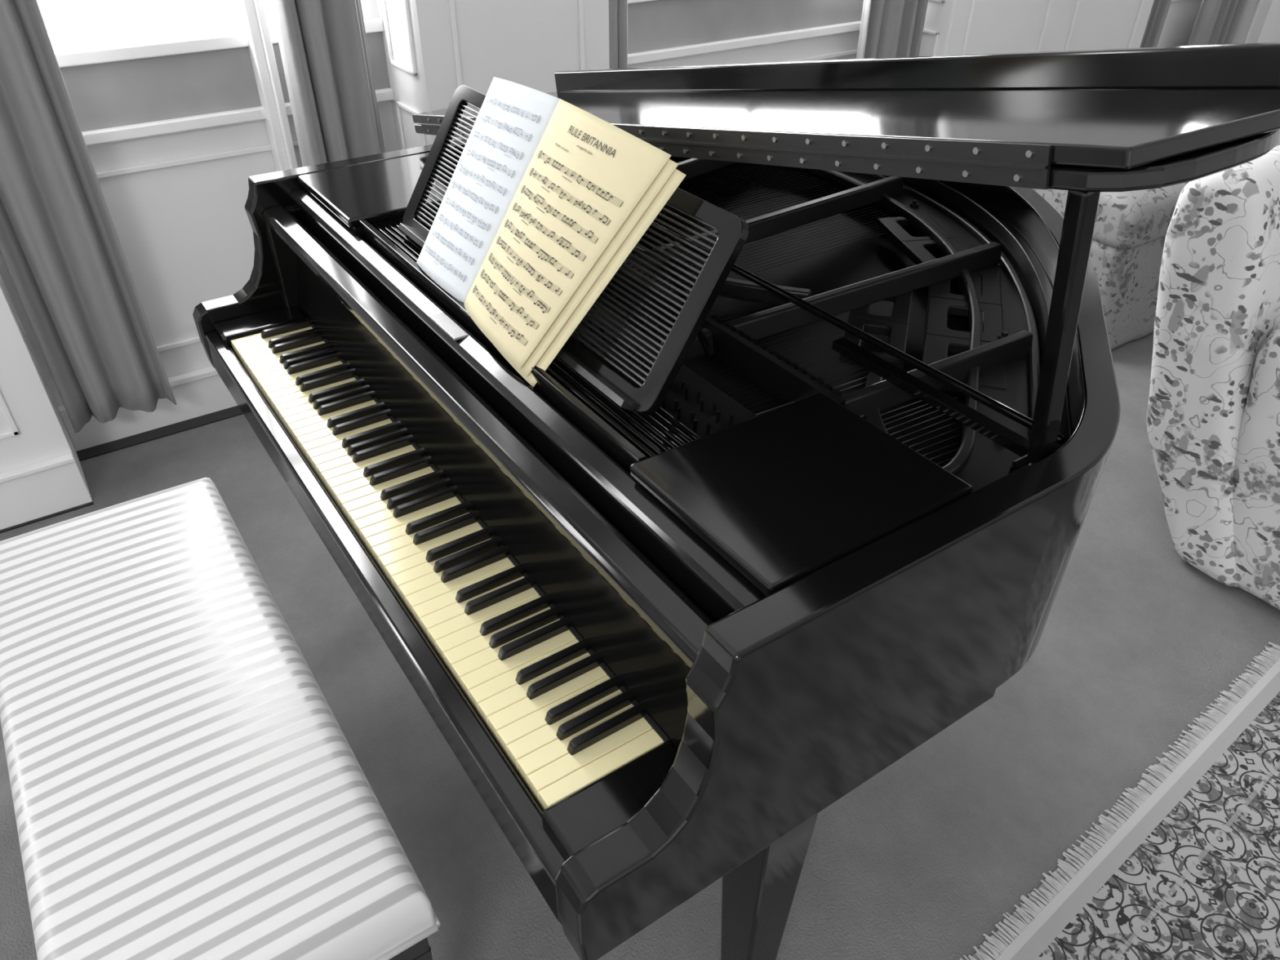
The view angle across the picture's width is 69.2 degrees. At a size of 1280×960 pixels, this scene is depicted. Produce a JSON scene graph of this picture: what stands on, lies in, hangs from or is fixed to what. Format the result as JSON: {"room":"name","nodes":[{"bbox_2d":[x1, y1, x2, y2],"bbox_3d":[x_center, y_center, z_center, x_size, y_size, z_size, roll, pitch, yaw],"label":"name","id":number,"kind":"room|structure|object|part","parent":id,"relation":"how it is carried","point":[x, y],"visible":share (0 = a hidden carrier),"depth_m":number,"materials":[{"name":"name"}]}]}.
{"room":"music room","nodes":[
{"label":"music room","id":0,"kind":"room"},
{"bbox_2d":[0,332,1279,959],"bbox_3d":[0.996,0.660,1.842,9.000,0.100,5.550,-22,42,-27],"label":"floor","id":1,"kind":"structure","parent":0,"point":[923,859],"depth_m":1.90,"materials":[{"name":"carpet"}]},
{"bbox_2d":[0,477,440,959],"bbox_3d":[-0.745,0.498,1.557,0.434,0.478,1.092,-22,42,-27],"label":"piano bench","id":2,"kind":"object","parent":1,"relation":"on","point":[185,785],"visible":1,"depth_m":1.30,"materials":[{"name":"white fabric"}]},
{"bbox_3d":[-0.745,0.540,1.588,0.400,0.374,1.058,-22,42,-27],"label":"bench frame","id":3,"kind":"part","parent":2,"relation":"part of","materials":[{"name":"grey wood"}]},
{"bbox_2d":[192,42,1279,959],"bbox_3d":[0.154,-0.167,1.696,1.493,1.396,1.526,-22,42,-27],"label":"grand piano","id":4,"kind":"object","parent":1,"relation":"on","point":[814,474],"visible":0.91,"depth_m":1.11,"materials":[{"name":"black paint"}]},
{"bbox_3d":[-0.375,0.048,1.421,0.170,0.032,1.368,-22,42,-27],"label":"key frame","id":5,"kind":"part","parent":4,"relation":"part of","materials":[{"name":"black paint"}]},
{"bbox_3d":[-0.270,-0.217,1.310,0.022,0.004,0.084,-22,42,-27],"label":"maker plate","id":6,"kind":"part","parent":4,"relation":"part of","materials":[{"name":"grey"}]},
{"bbox_3d":[-0.269,-0.194,1.332,0.034,0.065,1.376,-22,42,-27],"label":"lock rail","id":7,"kind":"part","parent":4,"relation":"part of","materials":[{"name":"black paint"}]},
{"bbox_2d":[416,76,686,386],"bbox_3d":[-0.158,-0.347,1.249,0.197,0.286,0.472,-22,42,-27],"label":"sheet music","id":8,"kind":"object","parent":4,"relation":"on","point":[545,199],"visible":1,"depth_m":1.20,"materials":[{"name":"beige paper"}]},
{"bbox_3d":[0.267,-0.366,1.657,1.059,0.045,1.346,-22,42,-27],"label":"iron plate","id":9,"kind":"part","parent":4,"relation":"part of","materials":[{"name":"black metal"}]},
{"bbox_3d":[0.371,-0.632,1.526,0.985,0.018,1.537,-22,30,-27],"label":"lid","id":10,"kind":"part","parent":4,"relation":"part of","materials":[{"name":"black paint"}]},
{"bbox_2d":[1032,182,1188,350],"bbox_3d":[1.653,-0.905,3.432,0.627,0.561,0.691,-22,42,-27],"label":"armchair","id":11,"kind":"object","parent":1,"relation":"on","point":[1131,228],"visible":0.27,"depth_m":3.09,"materials":[{"name":"fabric"}]},
{"bbox_2d":[1032,182,1188,249],"bbox_3d":[1.654,-1.059,3.319,0.625,0.180,0.654,-22,42,-27],"label":"cushion","id":12,"kind":"object","parent":11,"relation":"on","point":[1136,220],"depth_m":3.02,"materials":[{"name":"fabric"}]},
{"bbox_2d":[959,641,1279,959],"bbox_3d":[0.784,1.469,0.647,3.364,0.009,2.073,-25,43,-30],"label":"oriental rug","id":13,"kind":"object","parent":1,"relation":"on","point":[1186,866],"visible":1,"depth_m":1.69,"materials":[{"name":"grey fabric"}]},
{"bbox_2d":[1146,145,1279,610],"bbox_3d":[1.806,-0.197,2.139,0.811,0.951,1.050,-22,42,-27],"label":"armchair","id":14,"kind":"object","parent":1,"relation":"on","point":[1213,417],"visible":0.99,"depth_m":2.13,"materials":[{"name":"fabric"}]},
{"bbox_3d":[1.640,0.076,1.998,0.183,0.676,0.763,-22,42,-27],"label":"arm","id":15,"kind":"part","parent":14,"relation":"part of","materials":[{"name":"fabric"}]},
{"bbox_2d":[0,0,1279,497],"bbox_3d":[-0.359,-1.685,2.615,8.800,2.750,0.490,-22,42,-27],"label":"wall","id":16,"kind":"structure","parent":0,"point":[184,233],"depth_m":2.63,"materials":[{"name":"white paint"}]},
{"bbox_2d":[0,0,176,432],"bbox_3d":[-1.452,-1.113,1.942,0.284,2.290,0.082,-22,42,-27],"label":"curtain","id":17,"kind":"object","parent":16,"relation":"hanging from","point":[61,251],"visible":1,"depth_m":2.32,"materials":[{"name":"grey fabric"}]},
{"bbox_2d":[0,365,237,529],"bbox_3d":[-0.303,-0.584,3.307,8.800,0.155,0.318,-22,42,-27],"label":"baseboard","id":18,"kind":"structure","parent":16,"relation":"attached to","point":[30,492],"depth_m":2.72,"materials":[{"name":"white paint"}]},
{"bbox_2d":[0,405,243,533],"bbox_3d":[-0.297,-0.517,3.344,8.800,0.004,0.300,-22,42,-27],"label":"trim","id":19,"kind":"structure","parent":16,"relation":"attached to","point":[131,441],"depth_m":2.80,"materials":[{"name":"black"}]},
{"bbox_2d":[47,0,275,48],"bbox_3d":[-1.235,-1.717,2.010,0.860,1.395,0.060,-22,42,-27],"label":"window","id":20,"kind":"structure","parent":16,"relation":"in","point":[162,28],"depth_m":2.37,"materials":[{"name":"white paint"}]},
{"bbox_2d":[236,0,297,171],"bbox_3d":[-1.007,-1.372,2.300,0.045,2.290,0.090,-22,42,-27],"label":"trim","id":21,"kind":"structure","parent":16,"relation":"attached to","point":[252,12],"depth_m":2.49,"materials":[{"name":"white paint"}]},
{"bbox_2d":[270,0,385,167],"bbox_3d":[-0.824,-1.337,2.304,0.257,2.350,0.087,-22,42,-27],"label":"curtain","id":22,"kind":"object","parent":16,"relation":"hanging from","point":[323,46],"visible":0.37,"depth_m":2.48,"materials":[{"name":"grey fabric"}]},
{"bbox_2d":[53,0,861,145],"bbox_3d":[-0.205,-1.446,3.002,7.850,0.217,0.085,-22,42,-27],"label":"trim","id":23,"kind":"structure","parent":16,"relation":"attached to","point":[155,47],"depth_m":2.45,"materials":[{"name":"white paint"}]},
{"bbox_2d":[59,0,863,131],"bbox_3d":[-0.198,-1.438,2.993,7.850,0.155,0.012,-22,42,-27],"label":"trim","id":24,"kind":"structure","parent":16,"relation":"attached to","point":[102,95],"depth_m":2.51,"materials":[{"name":"grey paint"}]},
{"bbox_2d":[608,0,627,69],"bbox_3d":[-0.099,-1.628,2.708,0.137,2.350,0.076,-22,42,-27],"label":"curtain","id":25,"kind":"object","parent":16,"relation":"hanging from","point":[618,9],"visible":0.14,"depth_m":2.88,"materials":[{"name":"grey fabric"}]},
{"bbox_2d":[0,0,1262,439],"bbox_3d":[-0.367,-1.563,2.541,8.460,2.160,0.300,-22,42,-27],"label":"trim","id":26,"kind":"structure","parent":16,"relation":"attached to","point":[104,174],"depth_m":2.62,"materials":[{"name":"white paint"}]},
{"bbox_2d":[856,0,928,58],"bbox_3d":[0.955,-2.046,3.288,0.351,2.350,0.086,-22,42,-27],"label":"curtain","id":27,"kind":"object","parent":16,"relation":"hanging from","point":[889,28],"visible":0.27,"depth_m":3.52,"materials":[{"name":"grey fabric"}]},
{"bbox_2d":[1139,0,1171,48],"bbox_3d":[2.384,-2.612,4.073,0.344,2.350,0.085,-22,42,-27],"label":"curtain","id":28,"kind":"object","parent":16,"relation":"hanging from","point":[1158,13],"visible":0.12,"depth_m":4.43,"materials":[{"name":"grey fabric"}]},
{"bbox_2d":[1187,0,1245,45],"bbox_3d":[2.984,-2.850,4.404,0.353,2.350,0.085,-22,42,-27],"label":"curtain","id":29,"kind":"object","parent":16,"relation":"hanging from","point":[1216,22],"visible":0.41,"depth_m":4.73,"materials":[{"name":"grey fabric"}]}
]}

